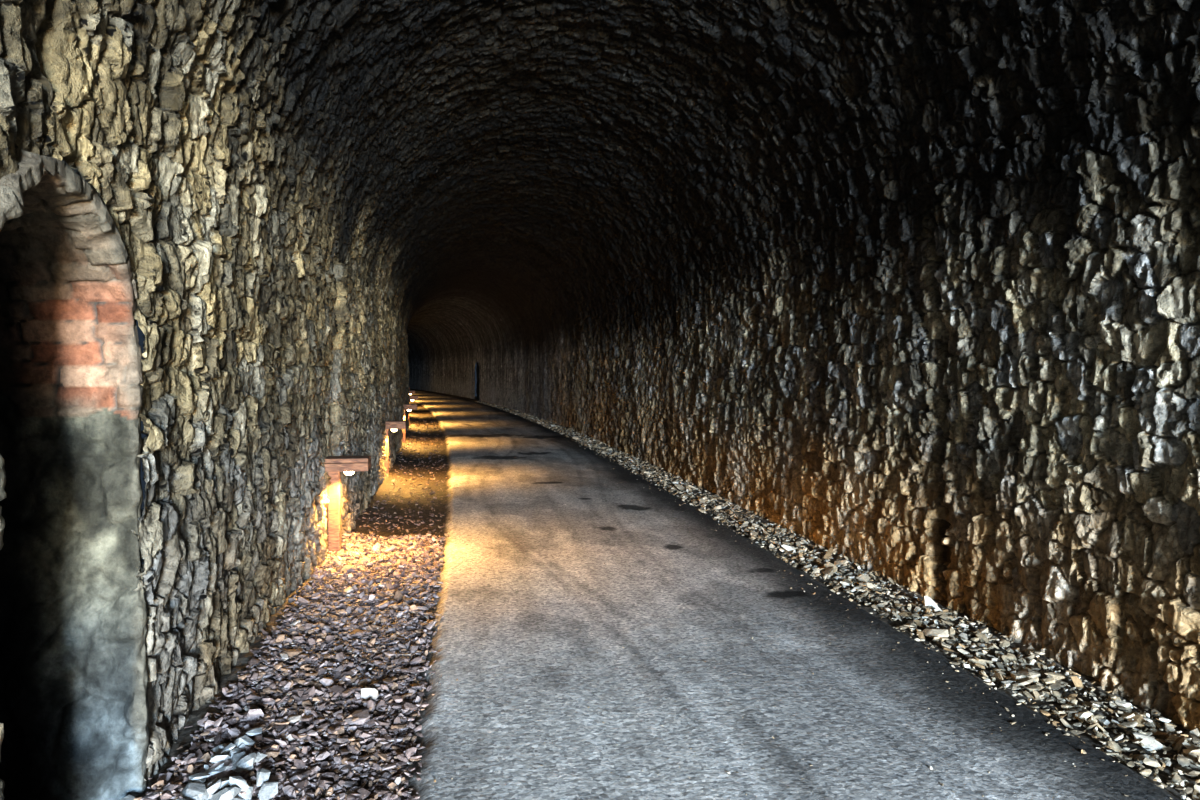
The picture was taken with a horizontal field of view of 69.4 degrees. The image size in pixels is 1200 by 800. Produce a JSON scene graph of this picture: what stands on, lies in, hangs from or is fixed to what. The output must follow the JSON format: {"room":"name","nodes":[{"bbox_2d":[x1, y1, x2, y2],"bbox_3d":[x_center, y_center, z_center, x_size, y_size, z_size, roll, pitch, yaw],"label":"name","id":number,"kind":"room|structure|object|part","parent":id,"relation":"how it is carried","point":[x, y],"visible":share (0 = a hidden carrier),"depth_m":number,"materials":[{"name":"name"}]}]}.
{"room":"stone tunnel","nodes":[
{"label":"stone tunnel","id":0,"kind":"room"},
{"bbox_2d":[0,42,409,782],"bbox_3d":[-13.882,-0.966,39.829,13.049,2.650,109.000,0,2,-9],"label":"wall","id":1,"kind":"structure","parent":0,"point":[263,363],"depth_m":4.21,"materials":[{"name":"stone"}]},
{"bbox_2d":[0,150,149,799],"bbox_3d":[-2.006,0.439,2.652,0.810,2.438,1.287,0,2,-9],"label":"niche","id":2,"kind":"object","parent":1,"relation":"attached to","point":[74,703],"visible":1,"depth_m":3.18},
{"bbox_2d":[0,0,1199,358],"bbox_3d":[-11.696,-3.467,40.082,17.452,2.333,109.000,0,2,-9],"label":"ceiling","id":3,"kind":"structure","parent":0,"point":[739,147],"depth_m":7.07,"materials":[{"name":"stone"}]},
{"bbox_2d":[135,389,1199,799],"bbox_3d":[-11.724,0.216,40.207,19.207,0.086,109.000,0,2,-9],"label":"floor","id":4,"kind":"structure","parent":0,"point":[869,737],"depth_m":4.64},
{"bbox_2d":[121,417,450,799],"bbox_3d":[-3.405,1.052,15.860,1.315,0.174,27.757,0,2,-10],"label":"verge","id":5,"kind":"object","parent":4,"relation":"on","point":[214,771],"visible":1,"depth_m":4.29,"materials":[{"name":"grey gravel"}]},
{"bbox_2d":[324,456,370,553],"bbox_3d":[-2.195,0.947,7.539,0.380,0.900,0.260,0,2,-9],"label":"bollard lamp","id":6,"kind":"object","parent":4,"relation":"on","point":[334,465],"visible":0.93,"depth_m":7.53,"materials":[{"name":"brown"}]},
{"bbox_3d":[-2.323,0.996,7.582,0.100,0.800,0.090,0,2,-9],"label":"post","id":7,"kind":"part","parent":6,"relation":"part of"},
{"bbox_2d":[384,421,405,477],"bbox_3d":[-3.061,0.763,12.817,0.380,0.900,0.260,0,2,-10],"label":"bollard lamp","id":8,"kind":"object","parent":4,"relation":"on","point":[393,425],"visible":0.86,"depth_m":12.72,"materials":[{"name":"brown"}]},
{"bbox_3d":[-3.190,0.812,12.858,0.100,0.800,0.090,0,2,-10],"label":"post","id":9,"kind":"part","parent":8,"relation":"part of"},
{"bbox_2d":[402,404,416,441],"bbox_3d":[-4.202,0.546,19.014,0.380,0.900,0.260,0,2,-11],"label":"bollard lamp","id":10,"kind":"object","parent":4,"relation":"on","point":[408,407],"visible":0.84,"depth_m":18.91,"materials":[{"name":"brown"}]},
{"bbox_3d":[-4.332,0.596,19.052,0.100,0.800,0.090,0,2,-11],"label":"post","id":11,"kind":"part","parent":10,"relation":"part of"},
{"bbox_2d":[408,396,417,417],"bbox_3d":[-5.495,0.327,25.288,0.380,0.900,0.260,0,2,-12],"label":"bollard lamp","id":12,"kind":"object","parent":4,"relation":"on","point":[412,398],"visible":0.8,"depth_m":25.16,"materials":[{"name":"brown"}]},
{"bbox_2d":[434,460,1171,798],"bbox_3d":[-0.189,1.282,9.263,2.881,0.031,13.664,0,2,-9],"label":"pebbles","id":13,"kind":"object","parent":4,"relation":"on","point":[942,784],"visible":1,"depth_m":4.10,"materials":[{"name":"grey stone"}]},
{"bbox_2d":[475,401,1199,799],"bbox_3d":[-1.501,0.787,23.756,1.523,0.143,42.810,0,2,-11],"label":"verge","id":14,"kind":"object","parent":4,"relation":"on","point":[1028,673],"visible":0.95,"depth_m":4.91,"materials":[{"name":"grey gravel"}]},
{"bbox_2d":[408,171,1199,735],"bbox_3d":[-9.480,-0.990,40.514,13.110,2.650,109.000,0,2,-9],"label":"wall","id":15,"kind":"structure","parent":0,"point":[1000,423],"depth_m":5.65,"materials":[{"name":"stone"}]},
{"bbox_2d":[476,362,479,399],"bbox_3d":[-6.426,-1.031,47.262,0.635,2.262,1.845,0,2,-9],"label":"niche","id":16,"kind":"object","parent":15,"relation":"attached to","point":[477,367],"visible":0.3,"depth_m":46.40,"materials":[{"name":"black"}]}
]}

